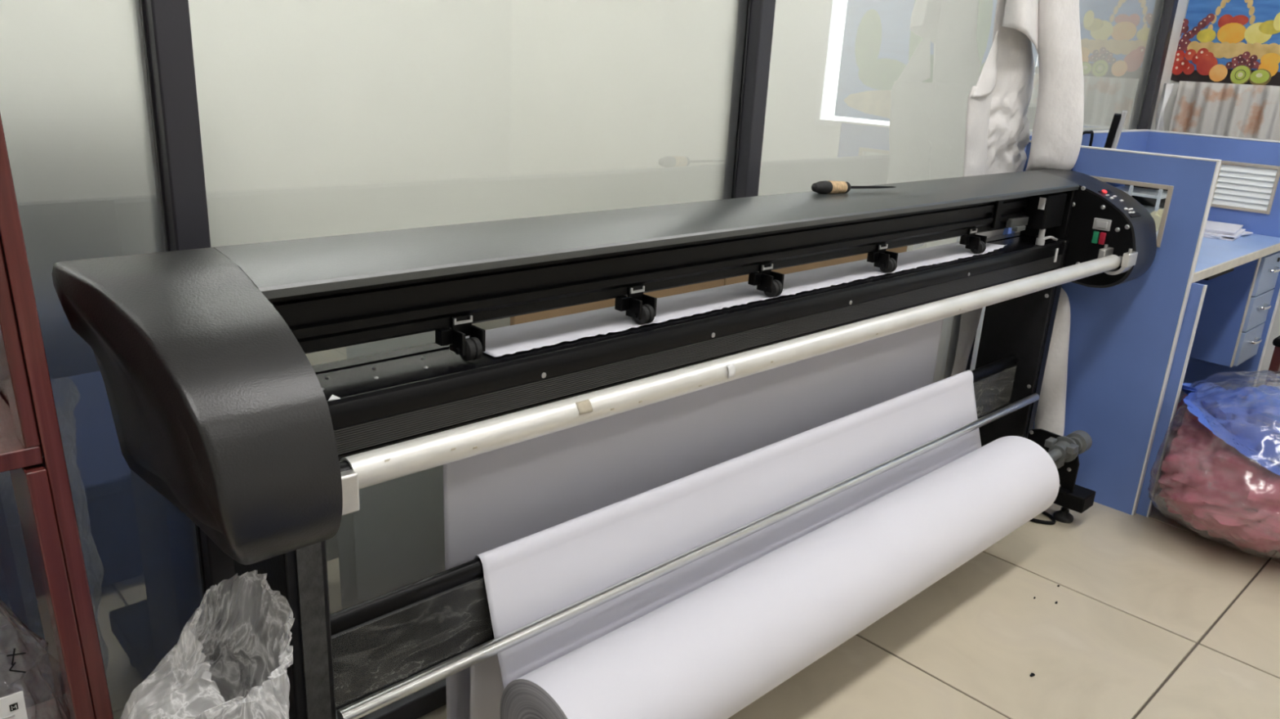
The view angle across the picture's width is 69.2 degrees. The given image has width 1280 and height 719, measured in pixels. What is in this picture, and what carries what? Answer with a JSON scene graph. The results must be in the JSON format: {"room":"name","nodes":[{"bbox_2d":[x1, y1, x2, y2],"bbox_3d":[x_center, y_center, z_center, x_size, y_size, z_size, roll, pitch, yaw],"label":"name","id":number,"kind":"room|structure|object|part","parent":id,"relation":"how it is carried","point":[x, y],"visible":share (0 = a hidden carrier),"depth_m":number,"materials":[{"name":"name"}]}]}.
{"room":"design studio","nodes":[
{"label":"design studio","id":0,"kind":"room"},
{"bbox_2d":[140,0,248,718],"bbox_3d":[-0.613,-0.549,1.164,0.051,2.700,0.082,-14,25,-42],"label":"window frame","id":1,"kind":"structure","parent":0,"point":[166,27],"depth_m":1.23,"materials":[{"name":"grey metal"}]},
{"bbox_2d":[733,0,775,198],"bbox_3d":[0.240,-0.758,1.946,0.051,2.700,0.082,-14,25,-42],"label":"window frame","id":2,"kind":"structure","parent":0,"point":[761,15],"depth_m":1.98,"materials":[{"name":"grey metal"}]},
{"bbox_2d":[417,481,1279,718],"bbox_3d":[0.364,0.834,1.572,5.925,0.075,7.200,-14,25,-42],"label":"floor","id":3,"kind":"structure","parent":0,"point":[1153,617],"depth_m":2.13,"materials":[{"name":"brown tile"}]},
{"bbox_2d":[0,113,113,718],"bbox_3d":[-0.842,0.144,0.816,0.588,1.575,0.242,-14,25,-42],"label":"cabinet frame","id":4,"kind":"object","parent":3,"relation":"on","point":[31,446],"visible":0.94,"depth_m":0.91,"materials":[{"name":"red wood"}]},
{"bbox_3d":[-0.582,-0.270,0.780,0.033,0.739,0.041,-14,25,-42],"label":"post","id":5,"kind":"part","parent":4,"relation":"part of","materials":[{"name":"red wood"}]},
{"bbox_2d":[0,600,70,718],"bbox_3d":[-0.708,0.337,0.985,0.147,0.298,0.139,-3,19,-19],"label":"clear bag","id":6,"kind":"object","parent":4,"relation":"on","point":[2,611],"visible":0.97,"depth_m":1.01,"materials":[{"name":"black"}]},
{"bbox_2d":[0,690,27,718],"bbox_3d":[-0.646,0.372,0.951,0.032,0.061,0.003,-14,25,-42],"label":"tag","id":7,"kind":"object","parent":6,"relation":"in","point":[12,706],"visible":1,"depth_m":0.95,"materials":[{"name":"white paper"}]},
{"bbox_3d":[-0.603,0.487,1.034,0.039,0.814,0.032,-14,25,-42],"label":"post","id":8,"kind":"part","parent":4,"relation":"part of","materials":[{"name":"red wood"}]},
{"bbox_2d":[123,570,293,718],"bbox_3d":[-0.473,0.565,1.062,0.200,0.658,0.166,-14,25,-42],"label":"clear bag","id":9,"kind":"object","parent":3,"relation":"on","point":[258,648],"visible":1,"depth_m":1.01,"materials":[{"name":"clear plastic"}]},
{"bbox_2d":[51,168,1156,718],"bbox_3d":[0.361,0.164,1.924,2.578,0.977,0.405,-14,25,-42],"label":"wide format plotter","id":10,"kind":"object","parent":3,"relation":"on","point":[218,403],"visible":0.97,"depth_m":1.32,"materials":[{"name":"black plastic"}]},
{"bbox_3d":[-0.493,0.409,1.291,0.055,0.619,0.184,-14,25,-42],"label":"leg","id":11,"kind":"part","parent":10,"relation":"part of","materials":[{"name":"black metal"}]},
{"bbox_3d":[0.318,-0.250,1.856,2.230,0.112,0.077,-14,25,-42],"label":"guide rail","id":12,"kind":"part","parent":10,"relation":"part of","materials":[{"name":"black metal"}]},
{"bbox_3d":[0.367,0.297,1.966,2.132,0.022,0.022,-14,25,-42],"label":"tension rod","id":13,"kind":"part","parent":10,"relation":"part of","materials":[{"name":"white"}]},
{"bbox_3d":[0.339,-0.083,1.850,2.194,0.110,0.070,-14,25,-42],"label":"rail","id":14,"kind":"part","parent":10,"relation":"part of","materials":[{"name":"black metal"}]},
{"bbox_2d":[443,241,1059,718],"bbox_3d":[0.379,0.239,1.930,1.600,0.795,0.400,-14,25,-42],"label":"paper roll","id":15,"kind":"object","parent":10,"relation":"on","point":[553,522],"visible":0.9,"depth_m":1.75,"materials":[{"name":"paper"}]},
{"bbox_2d":[811,180,894,194],"bbox_3d":[0.457,-0.366,1.953,0.266,0.027,0.027,-10,22,-34],"label":"screwdriver","id":16,"kind":"object","parent":10,"relation":"on","point":[825,187],"visible":1,"depth_m":1.90,"materials":[{"name":"black plastic"}]},
{"bbox_3d":[0.394,-0.355,1.909,0.111,0.027,0.027,-10,22,-34],"label":"handle","id":17,"kind":"part","parent":16,"relation":"part of","materials":[{"name":"black rubber"}]},
{"bbox_3d":[0.903,-0.373,2.343,0.030,0.082,0.009,-14,25,-42],"label":"cable chain","id":18,"kind":"part","parent":10,"relation":"part of","materials":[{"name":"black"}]},
{"bbox_3d":[1.093,0.022,2.745,0.055,0.619,0.184,-14,25,-42],"label":"leg","id":19,"kind":"part","parent":10,"relation":"part of","materials":[{"name":"black metal"}]},
{"bbox_3d":[1.133,-0.365,2.601,0.016,0.248,0.128,-14,25,-42],"label":"plate","id":20,"kind":"part","parent":10,"relation":"part of","materials":[{"name":"black metal"}]},
{"bbox_3d":[1.139,-0.281,2.590,0.020,0.118,0.090,-14,25,-42],"label":"plate","id":21,"kind":"part","parent":10,"relation":"part of","materials":[{"name":"black"}]},
{"bbox_3d":[1.249,0.238,2.652,0.060,0.063,0.063,-14,25,-42],"label":"motor","id":22,"kind":"part","parent":10,"relation":"part of","materials":[{"name":"grey metal"}]},
{"bbox_2d":[1091,231,1099,243],"bbox_3d":[1.230,-0.330,2.507,0.008,0.032,0.015,-14,25,-42],"label":"switch","id":23,"kind":"object","parent":10,"relation":"attached to","point":[1095,234],"depth_m":2.50,"materials":[{"name":"green plastic"}]},
{"bbox_3d":[1.202,-0.352,2.543,0.008,0.279,0.302,-14,25,-42],"label":"plate","id":24,"kind":"part","parent":10,"relation":"part of","materials":[{"name":"black metal"}]},
{"bbox_2d":[1097,231,1106,244],"bbox_3d":[1.242,-0.326,2.494,0.008,0.032,0.015,-14,25,-42],"label":"switch","id":25,"kind":"object","parent":10,"relation":"attached to","point":[1101,235],"depth_m":2.49,"materials":[{"name":"red plastic"}]},
{"bbox_2d":[1092,217,1111,231],"bbox_3d":[1.238,-0.362,2.488,0.009,0.030,0.045,-14,25,-42],"label":"switch","id":26,"kind":"object","parent":10,"relation":"attached to","point":[1098,224],"depth_m":2.49,"materials":[{"name":"grey plastic"}]},
{"bbox_3d":[1.295,-0.422,2.506,0.068,0.058,0.099,-14,25,-42],"label":"control panel","id":27,"kind":"part","parent":10,"relation":"part of","materials":[{"name":"black plastic"}]},
{"bbox_2d":[510,245,907,325],"bbox_3d":[0.226,0.160,2.177,1.301,0.814,0.020,-14,25,-42],"label":"board","id":28,"kind":"object","parent":3,"relation":"on","point":[542,315],"visible":0.02,"depth_m":1.92,"materials":[{"name":"brown wood"}]},
{"bbox_2d":[951,0,1039,376],"bbox_3d":[0.999,-0.422,2.684,0.111,1.679,0.475,15,22,32],"label":"paper","id":29,"kind":"object","parent":3,"relation":"on","point":[997,138],"visible":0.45,"depth_m":2.56,"materials":[{"name":"white paper"}]},
{"bbox_2d":[1030,511,1055,524],"bbox_3d":[1.110,0.440,2.763,0.101,0.010,0.253,-14,25,-42],"label":"cable","id":30,"kind":"object","parent":3,"relation":"on","point":[1046,522],"visible":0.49,"depth_m":2.68,"materials":[{"name":"black plastic"}]},
{"bbox_2d":[1014,0,1084,435],"bbox_3d":[1.173,-0.420,2.638,0.268,1.723,0.278,-14,25,-42],"label":"paper roll","id":31,"kind":"object","parent":3,"relation":"on","point":[1058,125],"visible":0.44,"depth_m":2.63,"materials":[{"name":"white paper"}]},
{"bbox_2d":[1002,128,1150,235],"bbox_3d":[1.514,-0.277,3.334,1.046,1.060,0.021,-14,25,-42],"label":"panel","id":32,"kind":"object","parent":3,"relation":"on","point":[1129,140],"visible":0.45,"depth_m":3.37,"materials":[{"name":"blue laminate"}]},
{"bbox_2d":[1011,140,1222,515],"bbox_3d":[1.324,-0.099,2.785,0.030,1.043,0.520,-14,25,-42],"label":"partition","id":33,"kind":"object","parent":3,"relation":"on","point":[1123,337],"depth_m":2.68,"materials":[{"name":"blue laminate"}]},
{"bbox_2d":[965,333,976,370],"bbox_3d":[1.093,-0.966,2.728,0.051,2.700,0.082,-14,25,-42],"label":"trim","id":34,"kind":"structure","parent":33,"relation":"attached to","point":[968,366],"depth_m":3.02,"materials":[{"name":"grey metal"}]},
{"bbox_2d":[969,0,1164,370],"bbox_3d":[1.522,-1.087,3.111,1.124,2.662,0.009,-14,25,-42],"label":"window","id":35,"kind":"structure","parent":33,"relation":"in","point":[1118,37],"depth_m":3.26,"materials":[{"name":"white"}]},
{"bbox_2d":[1135,233,1279,517],"bbox_3d":[1.710,-0.045,3.183,1.047,0.735,0.570,-14,25,-42],"label":"office desk","id":36,"kind":"object","parent":3,"relation":"on","point":[1231,292],"visible":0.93,"depth_m":3.15,"materials":[{"name":"blue laminate"}]},
{"bbox_2d":[1082,130,1093,146],"bbox_3d":[1.406,-0.565,2.984,0.099,0.336,0.027,-14,25,-42],"label":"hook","id":37,"kind":"object","parent":36,"relation":"on","point":[1091,132],"visible":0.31,"depth_m":2.94,"materials":[{"name":"black plastic"}]},
{"bbox_2d":[1103,110,1127,182],"bbox_3d":[1.536,-0.621,3.084,0.073,0.402,0.182,12,20,24],"label":"monitor","id":38,"kind":"object","parent":36,"relation":"on","point":[1118,119],"visible":0.42,"depth_m":2.96,"materials":[{"name":"black plastic"}]},
{"bbox_2d":[1105,182,1168,213],"bbox_3d":[1.770,-0.562,3.287,0.225,0.190,0.196,-14,25,-42],"label":"rack","id":39,"kind":"object","parent":36,"relation":"on","point":[1153,199],"visible":0.16,"depth_m":3.30,"materials":[{"name":"white"}]},
{"bbox_2d":[1115,186,1167,199],"bbox_3d":[1.772,-0.591,3.277,0.210,0.009,0.195,-14,25,-42],"label":"tray","id":40,"kind":"object","parent":39,"relation":"on","point":[1146,192],"depth_m":3.23,"materials":[{"name":"white"}]},
{"bbox_2d":[1142,204,1163,213],"bbox_3d":[1.769,-0.534,3.296,0.210,0.009,0.195,-14,25,-42],"label":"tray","id":41,"kind":"object","parent":39,"relation":"on","point":[1150,208],"depth_m":3.32,"materials":[{"name":"white"}]},
{"bbox_2d":[1150,208,1163,232],"bbox_3d":[1.600,-0.438,2.953,0.106,0.105,0.121,-14,25,-42],"label":"crumpled paper","id":42,"kind":"object","parent":36,"relation":"on","point":[1157,215],"visible":0.16,"depth_m":2.90,"materials":[{"name":"beige paper"}]},
{"bbox_3d":[1.350,0.063,2.835,0.015,0.707,0.526,-14,25,-42],"label":"panel","id":43,"kind":"part","parent":36,"relation":"part of","materials":[{"name":"blue laminate"}]},
{"bbox_2d":[1202,267,1234,280],"bbox_3d":[1.731,-0.286,2.873,0.255,0.028,0.128,-14,25,-42],"label":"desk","id":44,"kind":"object","parent":36,"relation":"on","point":[1232,269],"depth_m":2.82,"materials":[{"name":"wood"}]},
{"bbox_2d":[1203,235,1242,240],"bbox_3d":[2.011,-0.448,3.277,0.180,0.005,0.240,18,23,38],"label":"loose papers","id":45,"kind":"object","parent":36,"relation":"on","point":[1227,238],"visible":0.26,"depth_m":3.16,"materials":[{"name":"white paper"}]},
{"bbox_2d":[1203,231,1253,238],"bbox_3d":[2.018,-0.457,3.285,0.240,0.005,0.180,-9,22,-33],"label":"loose papers","id":46,"kind":"object","parent":45,"relation":"on","point":[1245,233],"visible":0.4,"depth_m":3.19,"materials":[{"name":"white paper"}]},
{"bbox_2d":[1204,228,1245,238],"bbox_3d":[2.015,-0.458,3.272,0.180,0.005,0.240,17,22,35],"label":"loose papers","id":47,"kind":"object","parent":46,"relation":"on","point":[1241,231],"visible":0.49,"depth_m":3.17,"materials":[{"name":"white paper"}]},
{"bbox_2d":[1204,227,1241,235],"bbox_3d":[2.017,-0.470,3.290,0.180,0.005,0.240,16,22,35],"label":"loose papers","id":48,"kind":"object","parent":47,"relation":"on","point":[1241,228],"visible":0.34,"depth_m":3.17,"materials":[{"name":"white paper"}]},
{"bbox_2d":[1204,220,1243,234],"bbox_3d":[2.016,-0.474,3.284,0.180,0.005,0.240,16,22,35],"label":"loose papers","id":49,"kind":"object","parent":48,"relation":"on","point":[1215,226],"visible":0.52,"depth_m":3.25,"materials":[{"name":"white paper"}]},
{"bbox_3d":[2.157,-0.056,3.288,0.248,0.120,0.014,-14,25,-42],"label":"drawer","id":50,"kind":"part","parent":36,"relation":"part of","materials":[{"name":"blue"}]},
{"bbox_3d":[2.170,-0.065,3.268,0.082,0.010,0.025,-14,25,-42],"label":"handle","id":51,"kind":"part","parent":36,"relation":"part of","materials":[{"name":"silver metal"}]},
{"bbox_3d":[2.163,-0.174,3.249,0.248,0.120,0.014,-14,25,-42],"label":"drawer","id":52,"kind":"part","parent":36,"relation":"part of","materials":[{"name":"blue"}]},
{"bbox_3d":[2.176,-0.183,3.230,0.082,0.010,0.025,-14,25,-42],"label":"handle","id":53,"kind":"part","parent":36,"relation":"part of","materials":[{"name":"silver metal"}]},
{"bbox_3d":[2.170,-0.299,3.208,0.248,0.134,0.014,-14,25,-42],"label":"drawer","id":54,"kind":"part","parent":36,"relation":"part of","materials":[{"name":"blue laminate"}]},
{"bbox_3d":[2.183,-0.308,3.189,0.082,0.010,0.025,-14,25,-42],"label":"handle","id":55,"kind":"part","parent":36,"relation":"part of","materials":[{"name":"silver metal"}]},
{"bbox_2d":[1145,128,1279,403],"bbox_3d":[2.090,-0.300,3.506,0.032,1.059,0.566,-14,25,-42],"label":"cubicle partition","id":56,"kind":"object","parent":3,"relation":"on","point":[1247,197],"visible":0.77,"depth_m":3.35,"materials":[{"name":"blue laminate"}]},
{"bbox_2d":[1147,369,1279,559],"bbox_3d":[1.816,0.277,2.671,0.802,0.447,0.664,-12,23,-38],"label":"bag","id":57,"kind":"object","parent":3,"relation":"on","point":[1233,375],"visible":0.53,"depth_m":2.67,"materials":[{"name":"plastic"}]},
{"bbox_2d":[1158,394,1279,552],"bbox_3d":[1.806,0.313,2.682,0.792,0.358,0.646,-14,25,-42],"label":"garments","id":58,"kind":"object","parent":57,"relation":"in","point":[1217,490],"visible":0.7,"depth_m":2.50,"materials":[{"name":"fabric"}]},
{"bbox_2d":[1181,381,1279,475],"bbox_3d":[1.833,0.221,2.655,0.716,0.298,0.570,-14,25,-42],"label":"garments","id":59,"kind":"object","parent":57,"relation":"in","point":[1247,419],"visible":1,"depth_m":2.54,"materials":[{"name":"fabric"}]},
{"bbox_2d":[1264,335,1279,386],"bbox_3d":[2.221,0.157,3.099,0.240,0.458,0.236,-14,25,-42],"label":"wooden stool","id":60,"kind":"object","parent":3,"relation":"on","point":[1274,365],"visible":0.27,"depth_m":3.05,"materials":[{"name":"brown"}]},
{"bbox_3d":[2.233,-0.048,3.032,0.240,0.026,0.236,-14,25,-42],"label":"seat","id":61,"kind":"part","parent":60,"relation":"part of","materials":[{"name":"black"}]},
{"bbox_3d":[2.215,0.130,3.223,0.027,0.431,0.027,-14,25,-42],"label":"leg","id":62,"kind":"part","parent":60,"relation":"part of","materials":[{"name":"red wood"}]},
{"bbox_2d":[757,0,997,382],"bbox_3d":[0.670,-0.879,2.329,1.125,2.662,0.009,-14,25,-42],"label":"window","id":63,"kind":"structure","parent":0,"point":[860,92],"depth_m":2.32,"materials":[{"name":"white"}]},
{"bbox_2d":[1163,0,1279,386],"bbox_3d":[2.612,-0.980,3.149,0.075,2.775,7.200,-14,25,-42],"label":"wall","id":64,"kind":"structure","parent":0,"point":[1275,331],"depth_m":3.58,"materials":[{"name":"paint"}]},
{"bbox_2d":[359,678,446,718],"bbox_3d":[-0.150,0.580,2.065,5.925,0.045,0.082,-14,25,-42],"label":"trim","id":65,"kind":"structure","parent":64,"relation":"attached to","point":[433,697],"depth_m":1.76,"materials":[{"name":"grey metal"}]},
{"bbox_2d":[0,0,217,718],"bbox_3d":[-1.035,-0.462,0.765,1.124,2.662,0.009,-14,25,-42],"label":"window","id":66,"kind":"structure","parent":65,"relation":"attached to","point":[76,107],"depth_m":1.22,"materials":[{"name":"white"}]},
{"bbox_2d":[188,0,749,718],"bbox_3d":[-0.183,-0.670,1.546,1.124,2.662,0.009,-14,25,-42],"label":"window","id":67,"kind":"structure","parent":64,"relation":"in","point":[317,118],"depth_m":1.55,"materials":[{"name":"white"}]},
{"bbox_2d":[1137,0,1178,129],"bbox_3d":[1.945,-1.175,3.510,0.051,2.700,0.082,-14,25,-42],"label":"trim","id":68,"kind":"structure","parent":64,"relation":"attached to","point":[1170,6],"depth_m":3.50,"materials":[{"name":"grey metal"}]},
{"bbox_2d":[1155,83,1173,130],"bbox_3d":[2.030,-0.946,3.599,0.106,0.240,0.025,-14,25,-42],"label":"cloth","id":69,"kind":"object","parent":64,"relation":"hanging from","point":[1167,87],"visible":0.66,"depth_m":3.56,"materials":[{"name":"white fabric"}]},
{"bbox_2d":[1150,0,1187,129],"bbox_3d":[2.018,-1.191,3.572,0.148,2.700,0.045,-14,25,-42],"label":"trim","id":70,"kind":"structure","parent":64,"relation":"attached to","point":[1182,4],"depth_m":3.57,"materials":[{"name":"paint"}]},
{"bbox_2d":[1170,0,1279,85],"bbox_3d":[2.259,-1.498,3.330,0.010,1.041,0.597,-14,25,-42],"label":"poster","id":71,"kind":"object","parent":64,"relation":"attached to","point":[1236,42],"visible":0.89,"depth_m":3.47,"materials":[{"name":"paper"}]},
{"bbox_2d":[1207,23,1213,29],"bbox_3d":[2.156,-1.252,3.510,0.001,0.033,0.018,-14,25,-42],"label":"basket","id":72,"kind":"object","parent":71,"relation":"on","point":[1211,26],"depth_m":3.51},
{"bbox_2d":[1211,14,1216,23],"bbox_3d":[2.161,-1.282,3.496,0.001,0.033,0.018,-14,25,-42],"label":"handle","id":73,"kind":"object","parent":71,"relation":"on","point":[1215,20],"depth_m":3.49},
{"bbox_2d":[1215,5,1221,15],"bbox_3d":[2.168,-1.308,3.481,0.001,0.033,0.018,-14,25,-42],"label":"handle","id":74,"kind":"object","parent":71,"relation":"on","point":[1218,10],"depth_m":3.48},
{"bbox_2d":[1220,0,1226,8],"bbox_3d":[2.178,-1.329,3.465,0.001,0.033,0.018,-14,25,-42],"label":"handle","id":75,"kind":"object","parent":71,"relation":"on","point":[1223,2],"depth_m":3.47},
{"bbox_2d":[1168,80,1279,169],"bbox_3d":[2.229,-0.698,3.546,0.043,0.679,0.455,-14,25,-42],"label":"curtain","id":76,"kind":"object","parent":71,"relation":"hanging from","point":[1215,108],"visible":0.23,"depth_m":3.49,"materials":[{"name":"white fabric"}]},
{"bbox_2d":[1247,0,1253,8],"bbox_3d":[2.238,-1.306,3.405,0.001,0.033,0.018,-14,25,-42],"label":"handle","id":77,"kind":"object","parent":71,"relation":"on","point":[1250,2],"depth_m":3.41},
{"bbox_2d":[1248,5,1254,15],"bbox_3d":[2.244,-1.280,3.405,0.001,0.033,0.018,-14,25,-42],"label":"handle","id":78,"kind":"object","parent":71,"relation":"on","point":[1251,10],"depth_m":3.41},
{"bbox_2d":[1248,14,1255,24],"bbox_3d":[2.249,-1.249,3.409,0.001,0.033,0.018,-14,25,-42],"label":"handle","id":79,"kind":"object","parent":71,"relation":"on","point":[1252,18],"depth_m":3.41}
]}

